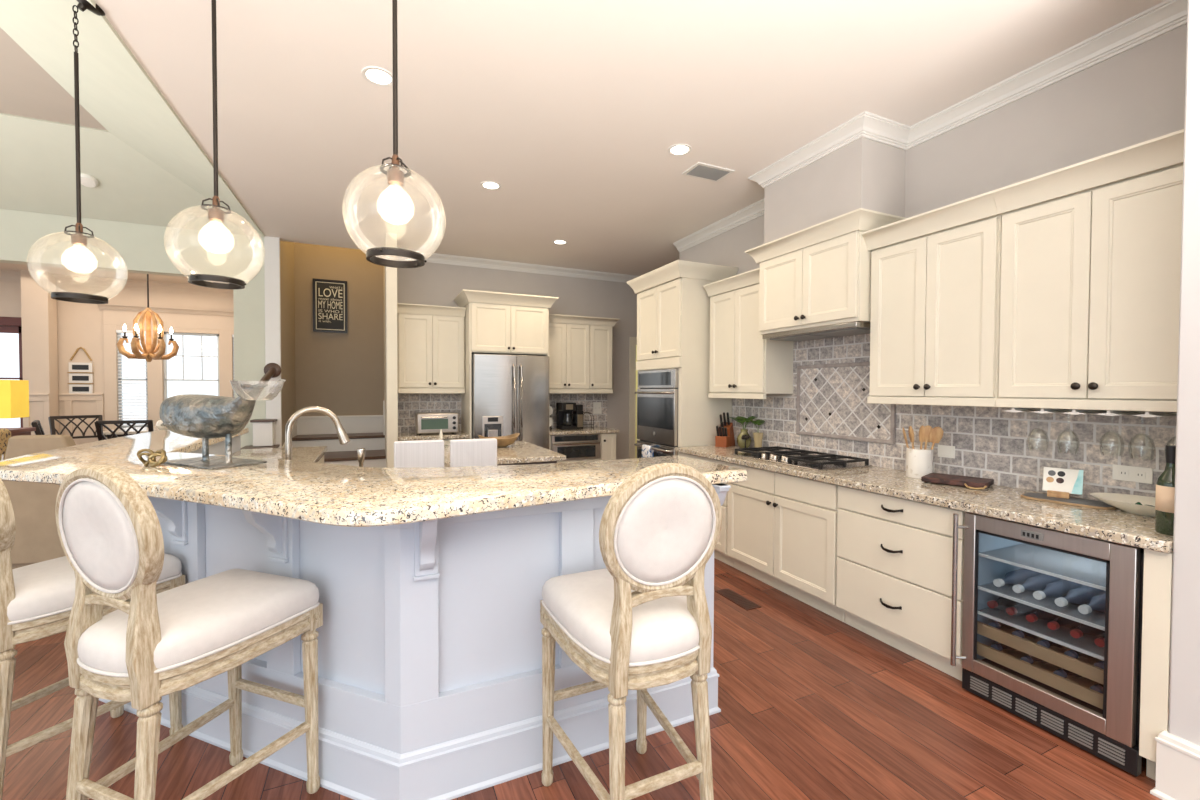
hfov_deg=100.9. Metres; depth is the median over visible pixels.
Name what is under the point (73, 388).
picture
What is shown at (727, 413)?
kitchen knife
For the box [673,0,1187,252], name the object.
trim
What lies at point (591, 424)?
wire stand
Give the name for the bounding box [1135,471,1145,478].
socket
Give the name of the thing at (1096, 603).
glass bottle
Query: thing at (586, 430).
countertop
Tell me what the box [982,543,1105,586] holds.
shelf
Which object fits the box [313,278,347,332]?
wall sign
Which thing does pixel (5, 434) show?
armchair
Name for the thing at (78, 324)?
wall
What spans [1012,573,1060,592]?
glass bottle
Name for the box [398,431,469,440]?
countertop
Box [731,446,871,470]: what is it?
gas cooktop
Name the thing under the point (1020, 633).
wine bottle
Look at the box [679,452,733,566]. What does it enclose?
base cabinet
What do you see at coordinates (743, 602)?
floor vent
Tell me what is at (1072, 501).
tray
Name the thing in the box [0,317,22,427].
window
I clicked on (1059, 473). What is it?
print
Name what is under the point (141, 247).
wall
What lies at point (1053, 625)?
bottle
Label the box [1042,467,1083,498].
art
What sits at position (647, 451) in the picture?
dish towel
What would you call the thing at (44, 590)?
cushion
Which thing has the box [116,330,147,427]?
window
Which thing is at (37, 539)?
sofa
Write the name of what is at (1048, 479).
print
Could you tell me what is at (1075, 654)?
wine bottle
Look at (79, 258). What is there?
pendant lamp
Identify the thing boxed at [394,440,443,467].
stool
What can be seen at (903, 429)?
wooden spatula
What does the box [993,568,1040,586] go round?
glass bottle
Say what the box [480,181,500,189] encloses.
recessed light
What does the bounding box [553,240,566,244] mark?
recessed light
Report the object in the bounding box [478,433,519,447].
wooden bowl
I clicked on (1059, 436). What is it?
bowl
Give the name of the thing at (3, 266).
ceiling
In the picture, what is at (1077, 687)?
wood shelf
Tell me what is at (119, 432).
dining table
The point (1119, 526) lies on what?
countertop
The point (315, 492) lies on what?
countertop
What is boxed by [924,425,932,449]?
wooden spoon
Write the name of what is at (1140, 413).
wine glass
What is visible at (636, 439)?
wall
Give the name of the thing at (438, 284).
wall
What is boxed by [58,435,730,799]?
base cabinet
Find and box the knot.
[137,449,167,466]
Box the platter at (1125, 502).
[1090,492,1154,516]
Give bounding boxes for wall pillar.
[1168,0,1199,745]
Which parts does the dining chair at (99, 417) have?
post, rail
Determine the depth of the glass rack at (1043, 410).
2.25 m
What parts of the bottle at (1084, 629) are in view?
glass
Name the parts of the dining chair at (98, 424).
post, rail, post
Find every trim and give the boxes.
[23,394,49,434]
[58,393,103,440]
[97,304,233,437]
[264,236,281,447]
[426,253,638,282]
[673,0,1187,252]
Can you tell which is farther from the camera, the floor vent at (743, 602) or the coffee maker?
the coffee maker
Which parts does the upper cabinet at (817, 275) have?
door, crown, door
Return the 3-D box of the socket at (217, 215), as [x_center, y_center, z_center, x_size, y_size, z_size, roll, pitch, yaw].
[-1.494,-0.744,1.927,0.052,0.096,0.051,0,1,-24]
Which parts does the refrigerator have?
door, handle, handle, door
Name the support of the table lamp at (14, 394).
on the sideboard
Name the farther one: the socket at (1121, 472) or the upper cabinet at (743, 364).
the upper cabinet at (743, 364)
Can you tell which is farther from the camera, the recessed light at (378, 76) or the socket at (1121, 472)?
the recessed light at (378, 76)
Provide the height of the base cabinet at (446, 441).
0.875 m
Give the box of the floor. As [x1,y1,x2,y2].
[2,558,1161,799]
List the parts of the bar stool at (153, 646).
leg, rail, frame, leg, seat frame, leg, leg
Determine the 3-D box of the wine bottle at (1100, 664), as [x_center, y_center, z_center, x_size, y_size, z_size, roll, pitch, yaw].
[2.159,1.080,2.064,0.311,0.072,0.072,0,1,-24]
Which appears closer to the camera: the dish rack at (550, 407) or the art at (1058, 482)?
the art at (1058, 482)
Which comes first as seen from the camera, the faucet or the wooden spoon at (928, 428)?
the faucet
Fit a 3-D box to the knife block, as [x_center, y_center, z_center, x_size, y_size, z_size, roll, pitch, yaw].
[1.197,0.327,4.725,0.112,0.225,0.230,1,1,36]
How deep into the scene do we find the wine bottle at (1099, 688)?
2.01 m
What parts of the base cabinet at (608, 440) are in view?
microwave drawer, handle, drawer, door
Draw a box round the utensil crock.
[906,447,932,478]
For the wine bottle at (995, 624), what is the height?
0.072 m
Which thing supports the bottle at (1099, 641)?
in the wine cooler
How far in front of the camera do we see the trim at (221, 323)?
7.63 m
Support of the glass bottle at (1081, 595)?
on the wine cooler
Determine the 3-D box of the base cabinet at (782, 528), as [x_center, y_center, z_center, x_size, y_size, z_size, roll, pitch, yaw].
[1.507,0.945,3.656,0.656,0.875,1.045,0,1,-24]
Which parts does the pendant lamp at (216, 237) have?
rod, globe, bulb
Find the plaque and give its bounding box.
[67,347,93,393]
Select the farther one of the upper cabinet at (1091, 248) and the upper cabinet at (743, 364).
the upper cabinet at (743, 364)
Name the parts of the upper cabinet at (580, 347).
door, door, light rail, crown, door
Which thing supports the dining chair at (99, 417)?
on the floor
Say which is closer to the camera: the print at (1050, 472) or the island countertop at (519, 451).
the print at (1050, 472)
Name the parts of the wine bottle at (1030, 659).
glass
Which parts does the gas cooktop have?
control knob, control knob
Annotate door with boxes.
[629,337,636,458]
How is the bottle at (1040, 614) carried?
in the wine cooler
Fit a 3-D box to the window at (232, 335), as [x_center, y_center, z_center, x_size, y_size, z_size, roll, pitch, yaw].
[-5.805,-0.322,8.144,0.380,1.480,0.090,0,1,-24]
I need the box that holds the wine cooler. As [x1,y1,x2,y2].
[950,512,1143,776]
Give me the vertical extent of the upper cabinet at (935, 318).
1.085 m
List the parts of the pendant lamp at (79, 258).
chain, rod, globe, bulb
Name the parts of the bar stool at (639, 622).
leg, leg, seat frame, leg, frame, rail, leg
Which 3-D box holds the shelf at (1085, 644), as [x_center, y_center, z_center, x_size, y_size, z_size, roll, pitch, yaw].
[2.151,1.022,2.241,0.490,0.012,0.548,0,1,-24]
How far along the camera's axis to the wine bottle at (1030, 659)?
2.24 m
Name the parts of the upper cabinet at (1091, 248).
door, knob, light rail, crown, knob, door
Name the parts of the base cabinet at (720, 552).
drawer, door, drawer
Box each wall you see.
[0,209,265,447]
[0,282,233,444]
[21,270,58,434]
[280,241,295,445]
[294,242,383,415]
[383,233,397,467]
[397,262,636,458]
[635,345,637,457]
[679,24,1186,500]
[764,137,905,243]
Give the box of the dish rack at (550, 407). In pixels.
[549,404,552,428]
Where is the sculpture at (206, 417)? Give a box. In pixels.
[159,383,267,469]
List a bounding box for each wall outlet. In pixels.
[593,402,600,413]
[1112,464,1152,483]
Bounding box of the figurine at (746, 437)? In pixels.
[741,435,749,447]
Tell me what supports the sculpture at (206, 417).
on the countertop at (315, 492)
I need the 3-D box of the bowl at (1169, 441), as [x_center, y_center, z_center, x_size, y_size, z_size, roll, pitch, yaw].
[2.392,0.204,2.044,0.082,0.115,0.082,0,1,-24]
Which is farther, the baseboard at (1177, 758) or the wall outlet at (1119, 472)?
the wall outlet at (1119, 472)
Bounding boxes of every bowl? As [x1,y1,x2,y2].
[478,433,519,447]
[1027,428,1048,450]
[1056,429,1079,453]
[1099,430,1124,455]
[1128,433,1155,459]
[1164,436,1175,450]
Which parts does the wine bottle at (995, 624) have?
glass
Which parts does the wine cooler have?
handle, shelf trim, shelf trim, shelf trim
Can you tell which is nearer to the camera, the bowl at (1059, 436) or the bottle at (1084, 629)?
the bottle at (1084, 629)
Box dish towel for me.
[642,444,653,457]
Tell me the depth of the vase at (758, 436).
4.43 m
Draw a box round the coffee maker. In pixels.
[556,402,576,429]
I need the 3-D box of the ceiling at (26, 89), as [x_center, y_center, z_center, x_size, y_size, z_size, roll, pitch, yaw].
[-5.230,-2.234,-0.680,5.930,0.040,8.150,0,1,-24]
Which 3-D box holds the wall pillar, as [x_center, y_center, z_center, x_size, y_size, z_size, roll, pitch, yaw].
[3.053,-0.173,0.417,0.770,3.250,3.255,0,1,-24]
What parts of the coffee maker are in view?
plate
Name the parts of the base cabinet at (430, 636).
baseboard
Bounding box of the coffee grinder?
[573,405,582,428]
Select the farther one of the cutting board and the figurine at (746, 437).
the figurine at (746, 437)
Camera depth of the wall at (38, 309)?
6.93 m
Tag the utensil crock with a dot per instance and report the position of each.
(919, 463)
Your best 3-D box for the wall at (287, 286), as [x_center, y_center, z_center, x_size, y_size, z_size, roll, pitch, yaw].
[-3.922,-1.685,6.095,0.120,6.000,1.200,0,1,-24]
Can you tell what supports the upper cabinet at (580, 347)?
attached to the wall at (438, 284)
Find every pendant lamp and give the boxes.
[27,0,127,303]
[164,0,264,288]
[342,0,445,267]
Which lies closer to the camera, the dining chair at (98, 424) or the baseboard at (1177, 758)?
the baseboard at (1177, 758)
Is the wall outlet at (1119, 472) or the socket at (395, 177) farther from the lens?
the wall outlet at (1119, 472)
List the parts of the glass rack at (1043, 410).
rail, rail, rail, rail, rail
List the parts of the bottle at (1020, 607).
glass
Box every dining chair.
[31,420,44,434]
[48,415,102,438]
[94,420,153,440]
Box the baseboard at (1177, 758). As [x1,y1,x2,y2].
[1150,731,1199,799]
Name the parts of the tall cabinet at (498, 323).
panel, door, crown, door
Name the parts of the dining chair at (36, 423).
post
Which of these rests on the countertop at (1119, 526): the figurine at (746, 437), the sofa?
the figurine at (746, 437)
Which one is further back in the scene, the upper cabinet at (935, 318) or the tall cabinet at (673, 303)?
the tall cabinet at (673, 303)
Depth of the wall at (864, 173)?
3.30 m
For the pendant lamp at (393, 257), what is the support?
hanging from the ceiling at (575, 108)
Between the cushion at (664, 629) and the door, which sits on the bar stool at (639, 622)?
the cushion at (664, 629)
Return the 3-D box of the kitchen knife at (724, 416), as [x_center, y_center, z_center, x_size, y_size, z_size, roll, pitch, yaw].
[1.184,0.180,4.703,0.020,0.132,0.050,1,1,36]
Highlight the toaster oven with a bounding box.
[415,412,458,434]
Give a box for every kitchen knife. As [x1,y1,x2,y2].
[723,412,725,425]
[726,412,729,424]
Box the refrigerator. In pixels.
[472,354,548,448]
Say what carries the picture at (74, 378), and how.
attached to the plaque
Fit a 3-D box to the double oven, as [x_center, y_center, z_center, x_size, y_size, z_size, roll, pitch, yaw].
[0.762,0.317,5.146,0.582,1.245,0.744,0,1,-24]
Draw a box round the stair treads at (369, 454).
[292,432,385,461]
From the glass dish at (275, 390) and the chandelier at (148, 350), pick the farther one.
the chandelier at (148, 350)
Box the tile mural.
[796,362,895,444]
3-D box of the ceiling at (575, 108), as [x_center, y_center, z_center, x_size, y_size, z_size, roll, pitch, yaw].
[-1.773,-1.991,1.473,14.000,0.536,9.220,0,1,-24]
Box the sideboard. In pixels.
[5,427,35,436]
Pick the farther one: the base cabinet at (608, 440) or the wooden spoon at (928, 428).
the base cabinet at (608, 440)
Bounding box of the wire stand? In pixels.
[583,412,593,427]
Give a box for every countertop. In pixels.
[0,428,746,526]
[232,446,327,461]
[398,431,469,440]
[444,441,565,466]
[549,426,618,434]
[675,445,1172,552]
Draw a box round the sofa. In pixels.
[1,435,75,568]
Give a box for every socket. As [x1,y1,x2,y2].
[71,223,87,245]
[208,196,224,222]
[387,154,403,186]
[1118,469,1128,476]
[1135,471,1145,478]
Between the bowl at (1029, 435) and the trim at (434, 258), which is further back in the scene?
the trim at (434, 258)
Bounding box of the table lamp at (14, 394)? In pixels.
[0,380,28,418]
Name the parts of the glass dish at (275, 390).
spout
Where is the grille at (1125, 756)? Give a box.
[962,668,1141,776]
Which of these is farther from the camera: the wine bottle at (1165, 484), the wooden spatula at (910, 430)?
the wooden spatula at (910, 430)
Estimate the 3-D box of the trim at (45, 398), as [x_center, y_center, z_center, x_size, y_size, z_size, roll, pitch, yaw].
[-7.874,0.599,6.919,0.270,1.375,0.035,0,1,-24]
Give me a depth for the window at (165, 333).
7.81 m
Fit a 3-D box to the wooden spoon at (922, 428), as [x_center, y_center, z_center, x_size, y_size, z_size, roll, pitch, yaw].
[1.976,0.310,3.040,0.012,0.308,0.040,0,1,-24]
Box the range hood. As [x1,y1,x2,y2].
[762,321,869,340]
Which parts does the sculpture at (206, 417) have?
leg, plate, leg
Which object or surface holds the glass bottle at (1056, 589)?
on the wine cooler
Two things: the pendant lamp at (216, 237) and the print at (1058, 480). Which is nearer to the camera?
the pendant lamp at (216, 237)
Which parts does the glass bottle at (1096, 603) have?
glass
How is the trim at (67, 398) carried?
attached to the wall at (78, 324)
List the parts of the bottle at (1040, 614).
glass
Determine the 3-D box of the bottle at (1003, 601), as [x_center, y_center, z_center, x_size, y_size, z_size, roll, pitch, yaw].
[2.006,0.976,2.426,0.311,0.064,0.064,0,1,-24]
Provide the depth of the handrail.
5.48 m
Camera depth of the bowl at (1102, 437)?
2.29 m
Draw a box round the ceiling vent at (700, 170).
[682,162,734,181]
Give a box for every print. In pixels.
[1046,477,1053,481]
[1048,470,1055,475]
[1056,478,1063,482]
[1057,471,1064,476]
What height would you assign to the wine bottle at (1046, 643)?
0.072 m
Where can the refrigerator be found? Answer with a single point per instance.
(510, 393)
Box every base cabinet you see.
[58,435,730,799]
[406,438,468,443]
[549,433,615,462]
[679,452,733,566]
[727,463,843,621]
[836,485,964,680]
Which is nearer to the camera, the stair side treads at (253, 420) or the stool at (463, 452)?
the stool at (463, 452)
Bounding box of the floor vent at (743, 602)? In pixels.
[715,588,760,609]
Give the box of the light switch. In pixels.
[938,445,954,458]
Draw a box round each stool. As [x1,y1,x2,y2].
[0,478,184,799]
[55,465,322,799]
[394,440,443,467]
[450,438,496,466]
[540,463,721,799]
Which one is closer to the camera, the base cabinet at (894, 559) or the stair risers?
the base cabinet at (894, 559)
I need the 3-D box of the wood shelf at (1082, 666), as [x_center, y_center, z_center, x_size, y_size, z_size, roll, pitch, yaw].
[2.148,1.100,2.242,0.495,0.055,0.548,0,1,-24]
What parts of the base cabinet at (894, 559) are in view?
handle, handle, handle, drawer, drawer, drawer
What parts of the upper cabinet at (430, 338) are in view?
door, light rail, crown, door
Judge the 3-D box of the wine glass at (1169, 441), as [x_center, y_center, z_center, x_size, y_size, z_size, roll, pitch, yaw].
[2.392,0.158,2.043,0.082,0.207,0.082,0,1,-24]
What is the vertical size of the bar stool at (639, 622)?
1.242 m
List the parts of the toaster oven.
door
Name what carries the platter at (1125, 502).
on the countertop at (1119, 526)
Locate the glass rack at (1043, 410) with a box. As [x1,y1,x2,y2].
[1006,408,1176,416]
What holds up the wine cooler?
on the floor
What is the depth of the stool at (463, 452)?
3.33 m
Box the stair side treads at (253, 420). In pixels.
[241,419,279,448]
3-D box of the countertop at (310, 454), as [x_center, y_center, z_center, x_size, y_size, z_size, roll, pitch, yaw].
[-1.555,0.486,3.006,4.118,0.042,1.728,1,1,31]
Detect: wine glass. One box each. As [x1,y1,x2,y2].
[1027,409,1048,450]
[1056,410,1079,453]
[1099,410,1124,455]
[1128,412,1155,459]
[1164,413,1176,450]
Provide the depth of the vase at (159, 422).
6.63 m
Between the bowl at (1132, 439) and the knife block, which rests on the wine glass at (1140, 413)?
the bowl at (1132, 439)
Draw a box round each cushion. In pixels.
[7,553,181,620]
[77,569,318,672]
[542,568,698,662]
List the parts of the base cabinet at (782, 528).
drawer, door, door, drawer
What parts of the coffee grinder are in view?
plate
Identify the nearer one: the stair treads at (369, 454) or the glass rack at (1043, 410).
the glass rack at (1043, 410)
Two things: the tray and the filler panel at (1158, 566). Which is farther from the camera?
the tray
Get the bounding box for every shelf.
[977,621,1103,683]
[977,641,1102,708]
[978,605,1104,656]
[980,583,1104,626]
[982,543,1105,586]
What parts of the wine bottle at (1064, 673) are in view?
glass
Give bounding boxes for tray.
[1021,493,1115,509]
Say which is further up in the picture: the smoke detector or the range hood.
the smoke detector
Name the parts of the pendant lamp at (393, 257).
globe, rod, bulb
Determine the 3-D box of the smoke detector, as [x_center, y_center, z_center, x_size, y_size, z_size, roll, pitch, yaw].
[-4.727,-2.021,4.567,0.140,0.090,0.131,0,1,-19]
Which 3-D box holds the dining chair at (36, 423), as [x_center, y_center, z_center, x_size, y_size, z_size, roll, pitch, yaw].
[-6.273,0.775,5.857,0.522,1.076,0.572,1,2,44]
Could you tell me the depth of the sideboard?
5.04 m
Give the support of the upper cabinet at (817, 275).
attached to the wall at (1136, 95)
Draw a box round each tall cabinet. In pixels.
[454,289,558,438]
[627,260,737,454]
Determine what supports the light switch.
attached to the wall at (1136, 95)
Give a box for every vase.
[155,419,167,429]
[729,416,757,447]
[749,420,764,447]
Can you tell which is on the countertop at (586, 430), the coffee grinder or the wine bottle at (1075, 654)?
the coffee grinder
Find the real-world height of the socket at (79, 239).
0.096 m
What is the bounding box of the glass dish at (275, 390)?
[230,379,285,400]
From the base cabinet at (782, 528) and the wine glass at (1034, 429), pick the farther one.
the base cabinet at (782, 528)
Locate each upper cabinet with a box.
[397,303,465,392]
[549,314,619,392]
[703,268,792,398]
[745,208,905,334]
[861,191,1001,406]
[991,129,1183,411]
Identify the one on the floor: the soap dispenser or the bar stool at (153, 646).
the bar stool at (153, 646)
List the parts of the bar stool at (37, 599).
frame, leg, seat frame, leg, leg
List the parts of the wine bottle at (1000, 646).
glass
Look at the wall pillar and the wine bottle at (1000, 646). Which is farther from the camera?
the wine bottle at (1000, 646)
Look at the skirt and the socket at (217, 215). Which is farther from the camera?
the skirt
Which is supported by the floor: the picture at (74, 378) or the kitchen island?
the kitchen island
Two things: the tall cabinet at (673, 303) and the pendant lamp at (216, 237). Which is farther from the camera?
the tall cabinet at (673, 303)
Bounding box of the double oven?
[634,369,677,457]
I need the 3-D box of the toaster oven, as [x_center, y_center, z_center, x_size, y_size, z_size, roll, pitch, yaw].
[-1.957,0.280,5.946,0.470,0.250,0.343,0,1,-24]
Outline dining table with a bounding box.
[96,427,168,438]
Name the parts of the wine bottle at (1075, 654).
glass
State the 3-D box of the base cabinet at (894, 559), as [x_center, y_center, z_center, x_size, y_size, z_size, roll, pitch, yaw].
[1.873,0.962,2.849,0.652,0.875,0.722,0,1,-24]
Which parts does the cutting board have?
rope handle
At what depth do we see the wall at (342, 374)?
6.92 m
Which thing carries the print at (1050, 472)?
attached to the art at (1058, 482)
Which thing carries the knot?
on the countertop at (315, 492)
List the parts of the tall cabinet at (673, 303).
door, rail, door, crown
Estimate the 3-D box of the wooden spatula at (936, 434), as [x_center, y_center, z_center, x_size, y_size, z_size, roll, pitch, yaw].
[2.013,0.312,2.998,0.041,0.307,0.106,-1,1,-37]
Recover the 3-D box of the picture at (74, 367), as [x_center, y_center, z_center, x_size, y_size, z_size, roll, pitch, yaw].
[-7.625,-0.480,7.265,0.180,0.070,0.006,0,1,-24]
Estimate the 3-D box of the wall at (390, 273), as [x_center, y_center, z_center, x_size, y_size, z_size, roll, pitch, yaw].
[-2.666,-1.684,6.266,0.112,6.000,1.920,0,1,-24]
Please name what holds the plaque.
hanging from the wall at (78, 324)
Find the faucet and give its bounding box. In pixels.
[285,406,349,459]
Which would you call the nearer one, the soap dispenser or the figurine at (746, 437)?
the soap dispenser
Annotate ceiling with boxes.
[0,0,1164,275]
[0,28,107,130]
[0,263,189,283]
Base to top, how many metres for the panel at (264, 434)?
1.090 m
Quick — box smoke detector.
[81,173,97,187]
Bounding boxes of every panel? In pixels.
[253,422,275,445]
[1139,549,1172,780]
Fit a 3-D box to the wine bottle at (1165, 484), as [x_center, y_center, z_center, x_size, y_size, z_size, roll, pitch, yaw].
[2.131,0.335,1.847,0.078,0.330,0.078,0,1,-24]
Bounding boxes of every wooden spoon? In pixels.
[919,425,924,449]
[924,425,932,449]
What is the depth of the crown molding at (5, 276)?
7.46 m
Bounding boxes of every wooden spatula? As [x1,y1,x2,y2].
[902,428,908,447]
[908,426,913,448]
[930,427,943,449]
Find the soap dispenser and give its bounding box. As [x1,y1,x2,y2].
[357,448,364,466]
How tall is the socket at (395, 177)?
0.096 m
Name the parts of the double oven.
handle, handle, oven door, oven door, control panel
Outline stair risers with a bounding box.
[292,438,385,467]
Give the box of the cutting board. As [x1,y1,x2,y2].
[921,473,993,489]
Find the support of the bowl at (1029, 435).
on the wine glass at (1034, 429)
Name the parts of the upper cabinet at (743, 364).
door, crown, light rail, door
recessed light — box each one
[361,66,392,86]
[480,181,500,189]
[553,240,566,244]
[667,144,691,155]
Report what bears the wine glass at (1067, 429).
hanging from the glass rack at (1043, 410)
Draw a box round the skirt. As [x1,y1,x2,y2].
[282,401,384,447]
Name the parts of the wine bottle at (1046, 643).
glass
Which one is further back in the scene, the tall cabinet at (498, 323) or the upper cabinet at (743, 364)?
the tall cabinet at (498, 323)
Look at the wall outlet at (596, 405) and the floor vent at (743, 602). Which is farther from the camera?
the wall outlet at (596, 405)
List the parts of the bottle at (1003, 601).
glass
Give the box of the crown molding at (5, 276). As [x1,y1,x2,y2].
[0,270,232,296]
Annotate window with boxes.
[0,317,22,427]
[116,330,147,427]
[163,332,219,399]
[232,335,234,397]
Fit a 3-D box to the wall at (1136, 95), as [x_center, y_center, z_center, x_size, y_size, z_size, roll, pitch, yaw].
[1.854,-0.196,3.850,0.132,3.150,4.300,0,1,-24]
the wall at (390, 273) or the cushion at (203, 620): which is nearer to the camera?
the cushion at (203, 620)
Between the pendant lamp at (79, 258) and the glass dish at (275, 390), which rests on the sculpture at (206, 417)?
the glass dish at (275, 390)
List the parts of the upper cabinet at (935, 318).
door, knob, knob, crown, light rail, door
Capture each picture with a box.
[72,365,88,369]
[72,376,88,380]
[72,387,88,390]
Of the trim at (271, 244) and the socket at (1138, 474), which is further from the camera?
the trim at (271, 244)
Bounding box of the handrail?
[256,363,280,399]
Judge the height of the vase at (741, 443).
0.297 m
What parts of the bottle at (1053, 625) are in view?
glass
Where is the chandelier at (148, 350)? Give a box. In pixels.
[116,274,178,361]
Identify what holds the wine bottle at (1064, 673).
in the wine cooler
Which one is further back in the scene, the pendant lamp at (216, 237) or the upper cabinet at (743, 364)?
the upper cabinet at (743, 364)
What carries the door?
in the wall at (438, 284)
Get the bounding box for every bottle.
[987,596,1017,607]
[989,621,1014,628]
[990,643,1016,650]
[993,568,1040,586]
[1006,602,1037,614]
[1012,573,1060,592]
[1012,630,1038,637]
[1021,655,1048,663]
[1026,609,1058,621]
[1033,579,1081,599]
[1037,639,1064,647]
[1047,616,1080,629]
[1053,669,1082,677]
[1055,585,1104,606]
[1064,650,1093,658]
[1070,623,1104,637]
[1078,592,1105,613]
[1090,683,1102,693]
[1094,636,1104,646]
[1094,661,1103,668]
[1155,445,1175,535]
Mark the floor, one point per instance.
(813, 705)
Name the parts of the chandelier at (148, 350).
arm, arm, stem, arm, arm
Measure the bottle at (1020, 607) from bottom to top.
0.064 m
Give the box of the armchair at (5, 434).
[0,428,10,480]
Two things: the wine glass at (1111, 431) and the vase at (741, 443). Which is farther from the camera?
the vase at (741, 443)
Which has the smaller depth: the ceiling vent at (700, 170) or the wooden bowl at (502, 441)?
the ceiling vent at (700, 170)
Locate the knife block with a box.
[715,422,734,446]
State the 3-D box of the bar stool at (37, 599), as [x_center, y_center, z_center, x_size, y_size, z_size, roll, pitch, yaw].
[-2.032,0.786,1.883,0.445,1.242,0.559,1,1,19]
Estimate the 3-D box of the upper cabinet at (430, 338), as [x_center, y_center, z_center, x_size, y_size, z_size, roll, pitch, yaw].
[-2.099,-0.603,6.038,0.840,1.040,0.435,0,1,-24]
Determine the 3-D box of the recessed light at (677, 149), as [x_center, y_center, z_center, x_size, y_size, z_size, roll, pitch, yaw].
[0.562,-1.765,3.497,0.170,0.006,0.170,0,1,-24]
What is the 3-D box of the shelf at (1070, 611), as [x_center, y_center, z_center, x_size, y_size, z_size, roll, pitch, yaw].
[2.151,0.902,2.239,0.490,0.012,0.548,0,1,-24]

